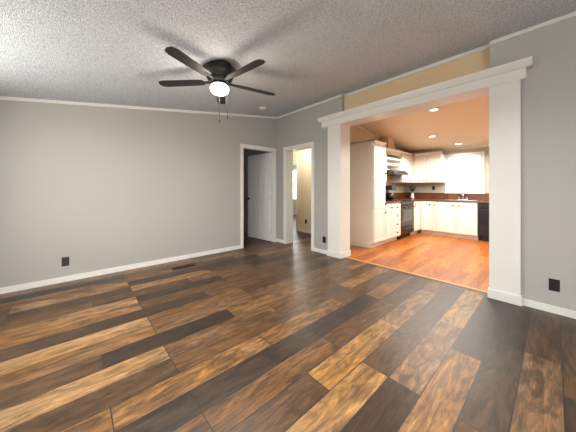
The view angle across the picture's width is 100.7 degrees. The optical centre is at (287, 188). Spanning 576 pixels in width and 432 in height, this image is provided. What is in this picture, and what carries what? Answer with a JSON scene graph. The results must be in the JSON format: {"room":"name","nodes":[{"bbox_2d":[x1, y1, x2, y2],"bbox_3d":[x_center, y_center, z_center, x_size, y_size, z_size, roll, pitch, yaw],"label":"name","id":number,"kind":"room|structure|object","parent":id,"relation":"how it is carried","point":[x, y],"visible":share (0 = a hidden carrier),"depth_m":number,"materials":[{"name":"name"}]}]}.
{"room":"living room","nodes":[
{"label":"living room","id":0,"kind":"room"},
{"bbox_2d":[0,100,276,287],"bbox_3d":[-1.808,-0.293,4.112,4.500,2.980,0.100,0,0,-42],"label":"wall","id":1,"kind":"structure","parent":0,"point":[84,189],"depth_m":3.42,"materials":[{"name":"grey paint"}]},
{"bbox_2d":[62,257,68,266],"bbox_3d":[-2.873,0.937,3.083,0.072,0.116,0.008,0,0,-42],"label":"outlet","id":2,"kind":"object","parent":1,"relation":"attached to","point":[65,261],"visible":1,"depth_m":3.08,"materials":[{"name":"black plastic"}]},
{"bbox_2d":[0,245,240,293],"bbox_3d":[-2.190,1.162,3.694,3.313,0.070,0.012,0,0,-42],"label":"baseboard","id":3,"kind":"structure","parent":1,"relation":"attached to","point":[30,285],"depth_m":3.34,"materials":[{"name":"white wood"}]},
{"bbox_2d":[0,96,276,118],"bbox_3d":[-1.832,-1.311,4.012,4.270,0.653,0.018,0,0,-42],"label":"crown molding","id":4,"kind":"structure","parent":1,"relation":"attached to","point":[1,97],"depth_m":3.42,"materials":[{"name":"white wood"}]},
{"bbox_2d":[240,144,275,247],"bbox_3d":[-0.651,0.142,5.151,0.925,2.110,0.132,0,0,-42],"label":"door frame","id":5,"kind":"structure","parent":1,"relation":"attached to","point":[273,185],"depth_m":5.20,"materials":[{"name":"white wood"}]},
{"bbox_2d":[247,153,270,240],"bbox_3d":[-0.719,0.180,5.709,0.180,2.010,0.782,0,0,-42],"label":"bedroom door","id":6,"kind":"structure","parent":1,"relation":"in","point":[259,196],"depth_m":5.67,"materials":[{"name":"white wood"}]},
{"bbox_2d":[0,232,575,431],"bbox_3d":[0.378,1.247,4.596,8.600,0.100,11.100,0,0,-42],"label":"floor","id":7,"kind":"structure","parent":0,"point":[256,335],"depth_m":1.79,"materials":[{"name":"brown wood"}]},
{"bbox_2d":[171,263,194,269],"bbox_3d":[-1.609,1.193,3.673,0.330,0.008,0.120,0,0,-42],"label":"floor vent","id":8,"kind":"object","parent":7,"relation":"in","point":[182,266],"visible":0.98,"depth_m":3.67,"materials":[{"name":"black metal"}]},
{"bbox_2d":[327,124,350,258],"bbox_3d":[0.914,0.037,4.298,0.314,2.320,0.304,0,0,-42],"label":"post","id":9,"kind":"object","parent":7,"relation":"on","point":[339,191],"visible":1,"depth_m":4.19,"materials":[{"name":"white"}]},
{"bbox_2d":[350,140,386,248],"bbox_3d":[1.684,0.112,5.117,0.540,2.169,0.666,0,0,-42],"label":"pantry cabinet","id":10,"kind":"object","parent":7,"relation":"on","point":[367,194],"visible":0.96,"depth_m":4.94,"materials":[{"name":"white wood"}]},
{"bbox_2d":[382,203,400,243],"bbox_3d":[2.166,0.757,5.550,0.751,0.877,0.666,0,0,-42],"label":"base cabinet","id":11,"kind":"object","parent":7,"relation":"on","point":[393,222],"visible":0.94,"depth_m":5.33,"materials":[{"name":"white wood"}]},
{"bbox_2d":[385,201,400,203],"bbox_3d":[2.154,0.299,5.565,0.754,0.034,0.628,0,0,-42],"label":"countertop","id":12,"kind":"structure","parent":11,"relation":"on","point":[387,202],"depth_m":5.39,"materials":[{"name":"brown"}]},
{"bbox_2d":[385,185,396,200],"bbox_3d":[2.359,0.096,5.623,0.240,0.370,0.300,0,0,-42],"label":"coffee maker","id":13,"kind":"object","parent":12,"relation":"on","point":[389,196],"visible":0.6,"depth_m":5.53,"materials":[{"name":"black plastic"}]},
{"bbox_2d":[396,199,414,238],"bbox_3d":[2.743,0.646,6.048,0.760,1.099,0.685,0,0,-42],"label":"range","id":14,"kind":"object","parent":7,"relation":"on","point":[407,217],"visible":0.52,"depth_m":5.81,"materials":[{"name":"black"}]},
{"bbox_2d":[410,201,421,234],"bbox_3d":[3.206,0.757,6.463,0.469,0.876,0.698,0,0,-42],"label":"base cabinet","id":15,"kind":"object","parent":7,"relation":"on","point":[417,224],"depth_m":6.32,"materials":[{"name":"white wood"}]},
{"bbox_2d":[397,199,420,200],"bbox_3d":[3.166,0.299,6.472,0.428,0.034,0.631,0,0,-42],"label":"countertop","id":16,"kind":"structure","parent":15,"relation":"on","point":[397,199],"depth_m":6.41,"materials":[{"name":"brown wood"}]},
{"bbox_2d":[345,257,487,292],"bbox_3d":[1.667,1.194,3.463,0.045,0.007,1.970,0,0,-42],"label":"trim","id":17,"kind":"structure","parent":7,"relation":"on","point":[421,275],"depth_m":3.25,"materials":[{"name":"brown wood"}]},
{"bbox_2d":[422,201,437,234],"bbox_3d":[3.884,0.757,6.463,0.683,0.876,0.405,0,0,-42],"label":"base cabinet","id":18,"kind":"object","parent":7,"relation":"on","point":[429,209],"depth_m":6.26,"materials":[{"name":"white wood"}]},
{"bbox_2d":[438,201,479,239],"bbox_3d":[4.288,0.757,6.058,0.623,0.876,0.922,0,0,-42],"label":"base cabinet","id":19,"kind":"object","parent":7,"relation":"on","point":[454,219],"depth_m":5.77,"materials":[{"name":"white wood"}]},
{"bbox_2d":[402,198,488,202],"bbox_3d":[4.394,0.297,5.916,0.656,0.038,3.098,0,0,-42],"label":"countertop","id":20,"kind":"structure","parent":19,"relation":"on","point":[450,200],"depth_m":5.92,"materials":[{"name":"brown"}]},
{"bbox_2d":[409,185,415,198],"bbox_3d":[3.582,0.087,6.859,0.196,0.388,0.158,0,0,-42],"label":"potted plant","id":21,"kind":"object","parent":20,"relation":"on","point":[412,190],"visible":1,"depth_m":6.85,"materials":[{"name":"white ceramic"}]},
{"bbox_2d":[458,190,468,199],"bbox_3d":[4.477,0.153,6.126,0.175,0.257,0.220,0,0,-42],"label":"sink faucet","id":22,"kind":"object","parent":20,"relation":"on","point":[463,197],"visible":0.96,"depth_m":6.15,"materials":[{"name":"silver metal"}]},
{"bbox_2d":[478,203,488,241],"bbox_3d":[4.790,0.759,5.480,0.608,0.873,0.592,0,0,-42],"label":"dishwasher","id":23,"kind":"object","parent":7,"relation":"on","point":[483,221],"visible":0.42,"depth_m":5.44,"materials":[{"name":"black metal"}]},
{"bbox_2d":[488,80,522,305],"bbox_3d":[2.407,0.037,2.635,0.314,2.320,0.274,0,0,-42],"label":"post","id":24,"kind":"object","parent":7,"relation":"on","point":[504,192],"visible":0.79,"depth_m":2.53,"materials":[{"name":"white"}]},
{"bbox_2d":[0,0,575,116],"bbox_3d":[-1.166,-1.402,3.210,4.550,0.801,11.200,0,0,-42],"label":"ceiling","id":25,"kind":"structure","parent":0,"point":[308,52],"depth_m":2.18,"materials":[{"name":"white paint"}]},
{"bbox_2d":[159,46,274,122],"bbox_3d":[-0.683,-1.002,2.525,1.257,0.645,1.251,0,0,-42],"label":"ceiling fan","id":26,"kind":"object","parent":25,"relation":"hanging from","point":[220,75],"visible":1,"depth_m":2.42,"materials":[{"name":"brown metal"}]},
{"bbox_2d":[291,215,310,247],"bbox_3d":[0.232,1.247,8.127,4.100,0.100,5.650,0,0,-42],"label":"floor","id":27,"kind":"structure","parent":0,"point":[303,239],"depth_m":5.89,"materials":[{"name":"brown wood"}]},
{"bbox_2d":[293,149,310,230],"bbox_3d":[-0.347,-0.293,7.574,0.100,2.980,5.500,0,0,-42],"label":"wall","id":28,"kind":"structure","parent":0,"point":[304,184],"depth_m":6.61,"materials":[{"name":"beige paint"}]},
{"bbox_2d":[293,157,297,230],"bbox_3d":[0.016,0.147,7.161,0.121,2.100,0.920,0,0,-42],"label":"door frame","id":29,"kind":"structure","parent":28,"relation":"attached to","point":[296,158],"depth_m":6.82,"materials":[{"name":"white wood"}]},
{"bbox_2d":[298,229,310,233],"bbox_3d":[0.864,1.162,6.141,0.012,0.070,1.730,0,0,-42],"label":"baseboard","id":30,"kind":"structure","parent":28,"relation":"attached to","point":[301,230],"depth_m":6.57,"materials":[{"name":"white wood"}]},
{"bbox_2d":[350,126,396,181],"bbox_3d":[2.119,-0.293,6.025,3.900,2.980,0.100,0,0,-42],"label":"wall","id":31,"kind":"structure","parent":0,"point":[357,134],"depth_m":5.55,"materials":[{"name":"beige paint"}]},
{"bbox_2d":[355,125,400,150],"bbox_3d":[2.147,-1.340,5.971,3.870,0.596,0.018,0,0,-42],"label":"crown molding","id":32,"kind":"structure","parent":31,"relation":"attached to","point":[365,130],"depth_m":5.84,"materials":[{"name":"white wood"}]},
{"bbox_2d":[384,147,386,181],"bbox_3d":[2.034,-0.583,5.626,0.652,0.820,0.376,0,0,-42],"label":"upper cabinet","id":33,"kind":"object","parent":31,"relation":"attached to","point":[385,177],"visible":0.1,"depth_m":5.70,"materials":[{"name":"white wood"}]},
{"bbox_2d":[378,136,393,148],"bbox_3d":[2.537,-1.388,6.158,0.340,0.790,0.260,0,0,-42],"label":"chase","id":34,"kind":"object","parent":31,"relation":"attached to","point":[388,140],"depth_m":6.03,"materials":[{"name":"beige paint"}]},
{"bbox_2d":[387,148,401,170],"bbox_3d":[2.582,-0.731,6.134,0.835,0.525,0.353,0,0,-42],"label":"shelf","id":35,"kind":"object","parent":31,"relation":"attached to","point":[393,159],"visible":0.52,"depth_m":6.22,"materials":[{"name":"white wood"}]},
{"bbox_2d":[385,181,405,198],"bbox_3d":[2.624,0.039,6.406,2.580,0.484,0.008,0,0,-42],"label":"backsplash","id":36,"kind":"structure","parent":31,"relation":"attached to","point":[399,192],"depth_m":6.95,"materials":[{"name":"beige"}]},
{"bbox_2d":[387,170,407,175],"bbox_3d":[2.631,-0.410,6.080,0.825,0.105,0.497,0,0,-42],"label":"range hood","id":37,"kind":"object","parent":31,"relation":"attached to","point":[394,172],"visible":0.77,"depth_m":5.90,"materials":[{"name":"black"}]},
{"bbox_2d":[389,151,412,182],"bbox_3d":[3.316,-0.583,6.777,1.109,0.820,0.376,0,0,-42],"label":"upper cabinet","id":38,"kind":"object","parent":31,"relation":"attached to","point":[406,162],"visible":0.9,"depth_m":6.51,"materials":[{"name":"white wood"}]},
{"bbox_2d":[293,146,488,214],"bbox_3d":[3.540,-0.293,7.436,0.100,2.980,11.100,0,0,-42],"label":"wall","id":39,"kind":"structure","parent":0,"point":[426,188],"depth_m":6.53,"materials":[{"name":"beige paint"}]},
{"bbox_2d":[293,169,295,199],"bbox_3d":[0.222,-0.203,11.041,0.019,1.440,0.940,0,0,-42],"label":"window","id":40,"kind":"structure","parent":39,"relation":"in","point":[294,184],"depth_m":10.95,"materials":[{"name":"white"}]},
{"bbox_2d":[413,151,444,182],"bbox_3d":[3.913,-0.583,6.662,0.375,0.820,0.722,0,0,-42],"label":"upper cabinet","id":41,"kind":"object","parent":39,"relation":"attached to","point":[429,167],"visible":1,"depth_m":6.52,"materials":[{"name":"white wood"}]},
{"bbox_2d":[406,193,488,200],"bbox_3d":[4.636,0.039,6.134,0.008,0.484,3.100,0,0,-42],"label":"backsplash","id":42,"kind":"structure","parent":39,"relation":"attached to","point":[454,196],"depth_m":6.46,"materials":[{"name":"brown"}]},
{"bbox_2d":[411,145,488,153],"bbox_3d":[4.933,-1.062,5.796,0.018,0.041,4.000,0,0,-42],"label":"crown molding","id":43,"kind":"structure","parent":39,"relation":"attached to","point":[480,145],"depth_m":6.38,"materials":[{"name":"white wood"}]},
{"bbox_2d":[445,151,484,193],"bbox_3d":[4.562,-0.408,6.196,0.035,1.050,0.850,0,0,-42],"label":"window","id":44,"kind":"structure","parent":39,"relation":"in","point":[482,152],"depth_m":6.11,"materials":[{"name":"white wood"}]},
{"bbox_2d":[447,153,481,191],"bbox_3d":[4.564,-0.398,6.198,0.030,0.978,0.738,0,0,-42],"label":"window blind","id":45,"kind":"object","parent":44,"relation":"attached to","point":[464,173],"visible":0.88,"depth_m":6.19,"materials":[{"name":"white fabric"}]},
{"bbox_2d":[293,95,488,165],"bbox_3d":[2.071,-1.431,6.116,4.150,0.743,11.200,0,0,-42],"label":"ceiling","id":46,"kind":"structure","parent":0,"point":[465,123],"depth_m":5.21,"materials":[{"name":"beige paint"}]},
{"bbox_2d":[428,107,438,110],"bbox_3d":[2.667,-1.455,4.367,0.170,0.024,0.170,0,0,-42],"label":"recessed light","id":47,"kind":"object","parent":46,"relation":"in","point":[434,109],"visible":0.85,"depth_m":4.33,"materials":[{"name":"white plastic"}]},
{"bbox_2d":[244,16,575,310],"bbox_3d":[0.527,-0.293,4.730,0.200,2.980,10.900,0,0,-42],"label":"wall","id":48,"kind":"structure","parent":0,"point":[548,167],"depth_m":2.37,"materials":[{"name":"grey paint"}]},
{"bbox_2d":[283,142,313,250],"bbox_3d":[0.281,0.142,5.003,0.232,2.110,0.890,0,0,-42],"label":"door frame","id":49,"kind":"structure","parent":48,"relation":"attached to","point":[288,194],"depth_m":5.23,"materials":[{"name":"white wood"}]},
{"bbox_2d":[277,94,341,118],"bbox_3d":[0.342,-1.617,4.773,0.018,0.041,1.750,0,0,-42],"label":"crown molding","id":50,"kind":"structure","parent":48,"relation":"attached to","point":[340,95],"depth_m":4.62,"materials":[{"name":"white wood"}]},
{"bbox_2d":[314,248,326,253],"bbox_3d":[0.621,1.162,4.466,0.012,0.070,0.362,0,0,-42],"label":"baseboard","id":51,"kind":"structure","parent":48,"relation":"attached to","point":[315,249],"depth_m":4.47,"materials":[{"name":"white wood"}]},
{"bbox_2d":[344,44,489,96],"bbox_3d":[1.639,-1.626,3.438,0.020,0.038,1.970,0,0,-42],"label":"crown molding","id":52,"kind":"structure","parent":48,"relation":"attached to","point":[484,47],"depth_m":3.21,"materials":[{"name":"white wood"}]},
{"bbox_2d":[317,56,532,127],"bbox_3d":[1.622,-1.213,3.510,0.420,0.180,2.770,0,0,-42],"label":"header","id":53,"kind":"object","parent":48,"relation":"attached to","point":[468,87],"visible":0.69,"depth_m":3.04,"materials":[{"name":"white wood"}]},
{"bbox_2d":[488,11,575,46],"bbox_3d":[3.165,-1.616,1.629,0.018,0.038,2.760,0,0,-42],"label":"crown molding","id":54,"kind":"structure","parent":48,"relation":"attached to","point":[539,26],"depth_m":2.39,"materials":[{"name":"white wood"}]},
{"bbox_2d":[523,298,575,318],"bbox_3d":[3.240,1.162,1.549,0.012,0.070,2.480,0,0,-42],"label":"baseboard","id":55,"kind":"structure","parent":48,"relation":"attached to","point":[526,302],"depth_m":2.31,"materials":[{"name":"white wood"}]},
{"bbox_2d":[549,278,559,291],"bbox_3d":[2.567,0.927,2.301,0.008,0.116,0.072,0,0,-42],"label":"outlet","id":56,"kind":"object","parent":48,"relation":"attached to","point":[554,284],"visible":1,"depth_m":2.30,"materials":[{"name":"black plastic"}]},
{"bbox_2d":[345,48,489,109],"bbox_3d":[1.694,-1.513,3.486,0.125,0.540,1.970,0,0,-42],"label":"wall","id":57,"kind":"structure","parent":0,"point":[467,65],"depth_m":3.22,"materials":[{"name":"beige paint"}]}
]}

